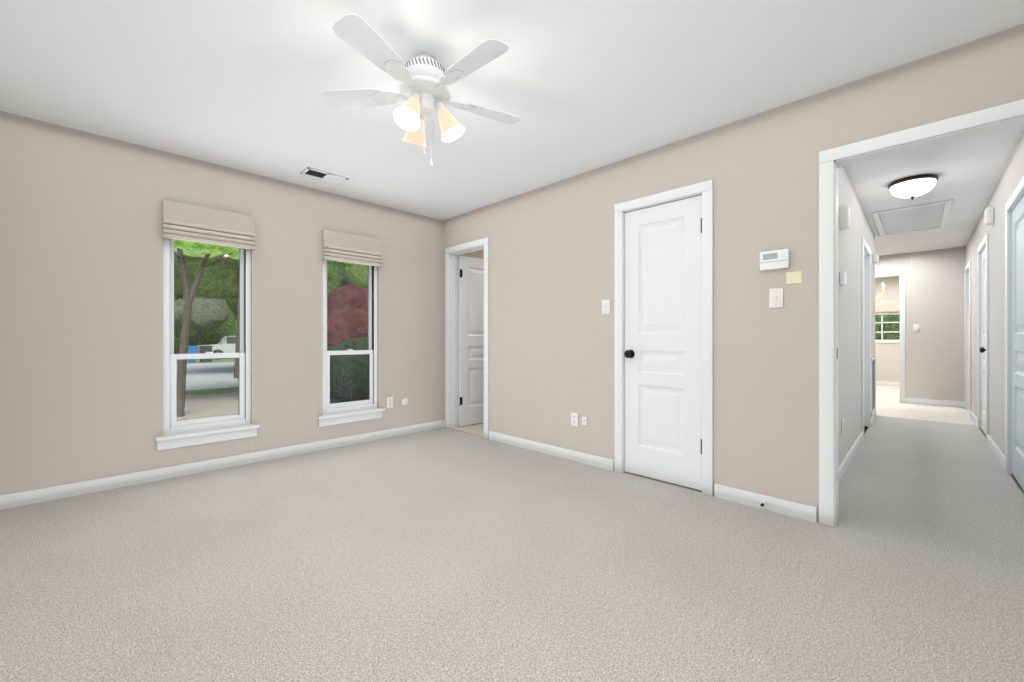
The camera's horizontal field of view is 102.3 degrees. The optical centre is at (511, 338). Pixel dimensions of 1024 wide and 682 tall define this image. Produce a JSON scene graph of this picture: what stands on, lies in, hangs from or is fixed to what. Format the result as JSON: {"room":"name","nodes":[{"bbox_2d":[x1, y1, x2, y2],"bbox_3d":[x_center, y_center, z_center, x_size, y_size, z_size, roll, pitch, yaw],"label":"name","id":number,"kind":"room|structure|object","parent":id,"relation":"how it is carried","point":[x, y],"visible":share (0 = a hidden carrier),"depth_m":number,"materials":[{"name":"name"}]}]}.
{"room":"empty living room","nodes":[
{"label":"empty living room","id":0,"kind":"room"},
{"bbox_2d":[0,111,483,494],"bbox_3d":[-1.328,0.020,4.464,0.164,2.950,5.940,0,0,45],"label":"wall","id":1,"kind":"structure","parent":0,"point":[81,317],"depth_m":2.97,"materials":[{"name":"beige paint"}]},
{"bbox_2d":[155,238,259,450],"bbox_3d":[-2.414,-0.075,3.293,0.155,1.800,0.664,0,0,45],"label":"window","id":2,"kind":"structure","parent":1,"relation":"in","point":[172,424],"depth_m":3.27,"materials":[{"name":"white plastic"}]},
{"bbox_2d":[162,200,254,458],"bbox_3d":[-2.366,-0.007,3.248,0.072,2.033,0.586,0,0,45],"label":"blind","id":3,"kind":"object","parent":2,"relation":"attached to","point":[190,223],"visible":1,"depth_m":3.22,"materials":[{"name":"fabric"}]},
{"bbox_2d":[0,420,444,509],"bbox_3d":[-2.021,1.002,3.624,0.040,0.085,3.470,0,0,45],"label":"baseboard","id":4,"kind":"structure","parent":1,"relation":"attached to","point":[23,498],"depth_m":3.16,"materials":[{"name":"white paint"}]},
{"bbox_2d":[318,259,384,426],"bbox_3d":[-1.607,-0.075,4.110,0.155,1.800,0.658,0,0,45],"label":"window","id":5,"kind":"structure","parent":1,"relation":"in","point":[371,402],"depth_m":4.16,"materials":[{"name":"white plastic"}]},
{"bbox_2d":[322,229,382,435],"bbox_3d":[-1.559,-0.007,4.066,0.072,2.033,0.580,0,0,45],"label":"blind","id":6,"kind":"object","parent":5,"relation":"attached to","point":[347,248],"visible":0.96,"depth_m":4.03,"materials":[{"name":"fabric"}]},
{"bbox_2d":[387,397,392,407],"bbox_3d":[-1.295,0.678,4.378,0.009,0.116,0.072,0,0,45],"label":"electrical outlet plate","id":7,"kind":"object","parent":1,"relation":"attached to","point":[389,402],"visible":1,"depth_m":4.38,"materials":[{"name":"white plastic"}]},
{"bbox_2d":[402,398,407,405],"bbox_3d":[-1.165,0.691,4.503,0.017,0.082,0.082,0,0,45],"label":"outlet","id":8,"kind":"object","parent":1,"relation":"attached to","point":[404,401],"visible":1,"depth_m":4.50,"materials":[{"name":"white plastic"}]},
{"bbox_2d":[459,255,483,426],"bbox_3d":[-0.403,0.028,5.047,0.607,2.009,0.159,0,0,-42],"label":"bathroom door","id":9,"kind":"structure","parent":1,"relation":"in","point":[471,340],"depth_m":4.96,"materials":[{"name":"white paint"}]},
{"bbox_2d":[449,423,483,436],"bbox_3d":[0.562,1.092,5.057,1.700,0.106,2.200,0,0,45],"label":"floor","id":10,"kind":"structure","parent":0,"point":[476,429],"depth_m":4.72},
{"bbox_2d":[0,416,1023,681],"bbox_3d":[1.201,1.105,3.555,4.720,0.120,8.200,0,0,45],"label":"floor","id":11,"kind":"structure","parent":0,"point":[442,554],"depth_m":1.83,"materials":[{"name":"beige carpet"}]},
{"bbox_2d":[0,0,1023,255],"bbox_3d":[3.206,-1.465,5.214,5.560,0.140,13.380,0,0,45],"label":"ceiling","id":12,"kind":"structure","parent":0,"point":[580,86],"depth_m":2.22,"materials":[{"name":"white paint"}]},
{"bbox_2d":[301,167,348,183],"bbox_3d":[-1.599,-1.390,3.531,0.170,0.008,0.340,0,0,45],"label":"ceiling vent","id":13,"kind":"object","parent":12,"relation":"in","point":[319,174],"visible":0.98,"depth_m":3.52,"materials":[{"name":"white plastic"}]},
{"bbox_2d":[321,13,520,165],"bbox_3d":[-0.405,-1.130,2.042,0.999,0.530,1.035,0,0,45],"label":"ceiling fan","id":14,"kind":"object","parent":12,"relation":"hanging from","point":[425,79],"visible":1,"depth_m":1.98,"materials":[{"name":"white metal"}]},
{"bbox_2d":[875,284,885,298],"bbox_3d":[7.139,-1.065,8.260,0.514,0.660,0.535,0,0,45],"label":"dining chandelier","id":15,"kind":"object","parent":12,"relation":"hanging from","point":[883,287],"visible":0.33,"depth_m":8.05,"materials":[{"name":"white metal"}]},
{"bbox_2d":[871,200,952,262],"bbox_3d":[4.693,-1.174,4.849,0.620,0.440,1.410,0,0,45],"label":"panel","id":16,"kind":"object","parent":12,"relation":"attached to","point":[928,216],"visible":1,"depth_m":4.76,"materials":[{"name":"white paint"}]},
{"bbox_2d":[888,174,937,199],"bbox_3d":[3.537,-1.309,3.643,0.320,0.172,0.320,0,0,45],"label":"light","id":17,"kind":"object","parent":12,"relation":"attached to","point":[911,187],"visible":1,"depth_m":3.56,"materials":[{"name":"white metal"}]},
{"bbox_2d":[443,24,1023,521],"bbox_3d":[0.906,-0.205,3.256,4.720,2.500,0.120,0,0,45],"label":"wall","id":18,"kind":"structure","parent":0,"point":[551,324],"depth_m":2.66,"materials":[{"name":"beige paint"}]},
{"bbox_2d":[489,431,613,470],"bbox_3d":[0.283,1.002,3.777,1.462,0.085,0.014,0,0,45],"label":"baseboard","id":19,"kind":"structure","parent":18,"relation":"attached to","point":[606,463],"depth_m":3.67,"materials":[{"name":"white paint"}]},
{"bbox_2d":[571,412,577,426],"bbox_3d":[0.534,0.693,3.530,0.072,0.116,0.009,0,0,45],"label":"electrical outlet plate","id":20,"kind":"object","parent":18,"relation":"attached to","point":[574,419],"visible":1,"depth_m":3.52,"materials":[{"name":"white plastic"}]},
{"bbox_2d":[582,416,586,424],"bbox_3d":[0.609,0.690,3.457,0.045,0.070,0.009,0,0,45],"label":"cable jack plate","id":21,"kind":"object","parent":18,"relation":"attached to","point":[584,420],"visible":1,"depth_m":3.46,"materials":[{"name":"white plastic"}]},
{"bbox_2d":[602,299,609,313],"bbox_3d":[0.751,-0.255,3.311,0.072,0.116,0.016,0,0,45],"label":"light switch","id":22,"kind":"object","parent":18,"relation":"attached to","point":[605,306],"visible":1,"depth_m":3.31,"materials":[{"name":"white plastic"}]},
{"bbox_2d":[624,195,701,489],"bbox_3d":[1.077,0.028,2.994,0.593,2.009,0.097,0,0,45],"label":"closet door","id":23,"kind":"structure","parent":18,"relation":"in","point":[663,342],"depth_m":2.99,"materials":[{"name":"white paint"}]},
{"bbox_2d":[714,483,816,522],"bbox_3d":[1.537,1.002,2.538,0.547,0.085,0.014,0,0,45],"label":"baseboard","id":24,"kind":"structure","parent":18,"relation":"attached to","point":[741,496],"depth_m":2.51,"materials":[{"name":"white paint"}]},
{"bbox_2d":[760,249,788,270],"bbox_3d":[1.578,-0.473,2.482,0.150,0.112,0.032,0,0,45],"label":"thermostat","id":25,"kind":"object","parent":18,"relation":"attached to","point":[774,259],"visible":0.96,"depth_m":2.47,"materials":[{"name":"white plastic"}]},
{"bbox_2d":[769,288,782,307],"bbox_3d":[1.589,-0.245,2.483,0.072,0.116,0.016,0,0,45],"label":"light switch","id":26,"kind":"object","parent":18,"relation":"attached to","point":[775,297],"visible":1,"depth_m":2.48,"materials":[{"name":"white plastic"}]},
{"bbox_2d":[786,271,801,283],"bbox_3d":[1.658,-0.359,2.425,0.076,0.070,0.001,0,0,45],"label":"label","id":27,"kind":"object","parent":18,"relation":"attached to","point":[793,277],"visible":1,"depth_m":2.43,"materials":[{"name":"beige paper"}]},
{"bbox_2d":[839,167,874,465],"bbox_3d":[3.337,-0.205,4.073,0.120,2.500,4.460,0,0,45],"label":"wall","id":28,"kind":"structure","parent":0,"point":[850,335],"depth_m":3.66,"materials":[{"name":"grey paint"}]},
{"bbox_2d":[842,419,843,434],"bbox_3d":[2.575,0.685,3.209,0.009,0.116,0.072,0,0,45],"label":"outlet","id":29,"kind":"object","parent":28,"relation":"attached to","point":[842,426],"visible":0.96,"depth_m":3.20,"materials":[{"name":"white plastic"}]},
{"bbox_2d":[840,271,846,285],"bbox_3d":[2.513,-0.455,3.129,0.032,0.100,0.120,0,0,45],"label":"keypad","id":30,"kind":"object","parent":28,"relation":"attached to","point":[843,278],"visible":1,"depth_m":3.09,"materials":[{"name":"white plastic"}]},
{"bbox_2d":[839,205,849,229],"bbox_3d":[2.487,-0.905,3.085,0.057,0.160,0.110,0,0,45],"label":"door chime","id":31,"kind":"object","parent":28,"relation":"attached to","point":[844,217],"visible":1,"depth_m":3.05,"materials":[{"name":"white plastic"}]},
{"bbox_2d":[839,431,862,481],"bbox_3d":[2.728,1.002,3.362,0.014,0.085,2.592,0,0,45],"label":"baseboard","id":32,"kind":"structure","parent":28,"relation":"attached to","point":[845,463],"depth_m":3.49,"materials":[{"name":"white paint"}]},
{"bbox_2d":[871,357,875,415],"bbox_3d":[4.636,0.595,5.292,0.012,0.700,0.660,0,0,45],"label":"air vent","id":33,"kind":"object","parent":28,"relation":"in","point":[873,384],"visible":0.9,"depth_m":5.36,"materials":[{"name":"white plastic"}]},
{"bbox_2d":[871,410,876,424],"bbox_3d":[4.624,1.002,5.281,0.014,0.085,0.932,0,0,45],"label":"baseboard","id":34,"kind":"structure","parent":28,"relation":"attached to","point":[873,416],"depth_m":5.23,"materials":[{"name":"white paint"}]},
{"bbox_2d":[873,254,878,262],"bbox_3d":[4.734,-1.035,5.363,0.052,0.100,0.100,0,0,45],"label":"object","id":35,"kind":"object","parent":28,"relation":"attached to","point":[875,258],"visible":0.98,"depth_m":5.33,"materials":[{"name":"white plastic"}]},
{"bbox_2d":[875,276,899,381],"bbox_3d":[8.307,-0.205,9.467,4.120,2.500,0.160,0,0,45],"label":"wall","id":36,"kind":"structure","parent":0,"point":[887,355],"depth_m":9.23,"materials":[{"name":"grey paint"}]},
{"bbox_2d":[875,312,899,342],"bbox_3d":[8.375,-0.274,9.336,1.996,0.738,0.110,0,0,45],"label":"dining window","id":37,"kind":"structure","parent":36,"relation":"in","point":[882,324],"depth_m":9.29,"materials":[{"name":"white plastic"}]},
{"bbox_2d":[875,301,899,311],"bbox_3d":[8.320,-0.715,9.280,2.000,0.240,0.052,0,0,45],"label":"blind valance","id":38,"kind":"object","parent":36,"relation":"attached to","point":[887,306],"visible":0.06,"depth_m":9.19,"materials":[{"name":"fabric"}]},
{"bbox_2d":[876,381,899,384],"bbox_3d":[8.246,1.002,9.405,3.880,0.085,0.014,0,0,45],"label":"baseboard","id":39,"kind":"structure","parent":36,"relation":"attached to","point":[877,382],"depth_m":9.25,"materials":[{"name":"white paint"}]},
{"bbox_2d":[875,247,964,401],"bbox_3d":[5.752,-0.205,7.464,3.300,2.500,0.120,0,0,45],"label":"wall","id":40,"kind":"structure","parent":0,"point":[935,310],"depth_m":6.49,"materials":[{"name":"grey paint"}]},
{"bbox_2d":[913,324,919,330],"bbox_3d":[6.500,-0.175,6.628,0.072,0.116,0.016,0,0,45],"label":"light switch","id":41,"kind":"object","parent":40,"relation":"attached to","point":[916,327],"visible":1,"depth_m":6.63,"materials":[{"name":"white plastic"}]},
{"bbox_2d":[905,397,964,407],"bbox_3d":[6.626,1.002,6.506,0.710,0.085,0.014,0,0,45],"label":"baseboard","id":42,"kind":"structure","parent":40,"relation":"attached to","point":[907,400],"depth_m":6.47,"materials":[{"name":"white paint"}]},
{"bbox_2d":[876,385,985,435],"bbox_3d":[6.473,1.103,7.624,4.100,0.124,5.040,0,0,45],"label":"floor","id":43,"kind":"structure","parent":0,"point":[889,403],"depth_m":6.02,"materials":[{"name":"beige tile"}]},
{"bbox_2d":[864,426,1023,494],"bbox_3d":[3.263,1.330,5.158,5.400,0.330,13.380,0,0,45],"label":"floor","id":44,"kind":"structure","parent":0,"point":[1012,475],"depth_m":3.39,"materials":[{"name":"beige"}]},
{"bbox_2d":[965,130,1023,455],"bbox_3d":[4.895,-0.205,4.164,0.120,2.500,6.780,0,0,45],"label":"wall","id":45,"kind":"structure","parent":0,"point":[1011,177],"depth_m":3.73,"materials":[{"name":"grey paint"}]},
{"bbox_2d":[970,410,976,426],"bbox_3d":[5.800,1.002,5.175,0.014,0.085,1.034,0,0,45],"label":"baseboard","id":46,"kind":"structure","parent":45,"relation":"attached to","point":[972,415],"depth_m":5.17,"materials":[{"name":"white paint"}]},
{"bbox_2d":[980,248,985,433],"bbox_3d":[5.136,0.028,4.454,0.159,2.009,0.771,0,0,45],"label":"hall door","id":47,"kind":"structure","parent":45,"relation":"in","point":[983,341],"depth_m":4.64,"materials":[{"name":"white paint"}]},
{"bbox_2d":[984,207,993,225],"bbox_3d":[4.510,-1.155,3.898,0.052,0.150,0.110,0,0,45],"label":"door chime","id":48,"kind":"object","parent":45,"relation":"attached to","point":[989,216],"visible":1,"depth_m":3.87,"materials":[{"name":"white plastic"}]},
{"bbox_2d":[987,434,1004,469],"bbox_3d":[4.338,1.002,3.695,0.014,0.085,1.254,0,0,45],"label":"baseboard","id":49,"kind":"structure","parent":45,"relation":"attached to","point":[1000,456],"depth_m":3.63,"materials":[{"name":"white paint"}]},
{"bbox_2d":[1012,196,1023,489],"bbox_3d":[3.602,0.028,2.891,0.049,2.009,0.770,0,0,45],"label":"hall door","id":50,"kind":"structure","parent":45,"relation":"in","point":[1018,342],"depth_m":2.99,"materials":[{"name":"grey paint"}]},
{"label":"outside","id":51,"kind":"structure","parent":0,"visible":0},
{"bbox_2d":[177,358,238,419],"bbox_3d":[-29.355,1.595,47.127,220.000,0.200,260.000,0,0,45],"label":"ground","id":52,"kind":"structure","parent":51,"point":[201,367],"depth_m":12.12,"materials":[{"name":"grey concrete"}]},
{"bbox_2d":[187,346,197,362],"bbox_3d":[-19.897,0.975,25.410,0.798,1.040,0.640,0,0,33],"label":"bin","id":53,"kind":"object","parent":52,"relation":"on","point":[190,348],"depth_m":25.27,"materials":[{"name":"blue plastic"}]},
{"bbox_2d":[200,346,212,361],"bbox_3d":[-19.476,0.975,26.263,0.640,1.040,0.798,0,0,-40],"label":"bin","id":54,"kind":"object","parent":52,"relation":"on","point":[203,349],"depth_m":26.02,"materials":[{"name":"grey plastic"}]},
{"bbox_2d":[174,240,238,416],"bbox_3d":[-6.241,-2.349,8.295,3.482,7.695,5.345,0,0,45],"label":"tree","id":55,"kind":"object","parent":52,"relation":"on","point":[223,250],"depth_m":7.97,"materials":[{"name":"green plant"}]},
{"bbox_2d":[197,336,235,358],"bbox_3d":[-20.706,0.635,31.693,1.960,1.720,5.560,0,0,45],"label":"pickup","id":56,"kind":"object","parent":52,"relation":"on","point":[229,344],"depth_m":30.21,"materials":[{"name":"white paint"}]},
{"bbox_2d":[174,251,367,377],"bbox_3d":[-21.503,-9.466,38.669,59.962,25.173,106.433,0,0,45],"label":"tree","id":57,"kind":"object","parent":52,"relation":"on","point":[230,287],"depth_m":32.19,"materials":[{"name":"green plant"}]},
{"bbox_2d":[327,337,367,403],"bbox_3d":[-2.024,0.753,7.671,2.871,1.598,4.803,0,0,45],"label":"shrubs","id":58,"kind":"object","parent":52,"relation":"on","point":[339,374],"depth_m":5.66,"materials":[{"name":"green plant"}]},
{"bbox_2d":[327,284,367,346],"bbox_3d":[-6.497,-0.540,17.666,3.057,4.081,3.768,0,0,45],"label":"maple","id":59,"kind":"object","parent":52,"relation":"on","point":[353,313],"depth_m":16.62,"materials":[{"name":"red plant"}]},
{"bbox_2d":[875,315,899,385],"bbox_3d":[11.643,-1.096,12.398,7.956,6.752,6.693,0,0,45],"label":"bush","id":60,"kind":"object","parent":52,"relation":"on","point":[896,327],"depth_m":10.60,"materials":[{"name":"green plant"}]}
]}

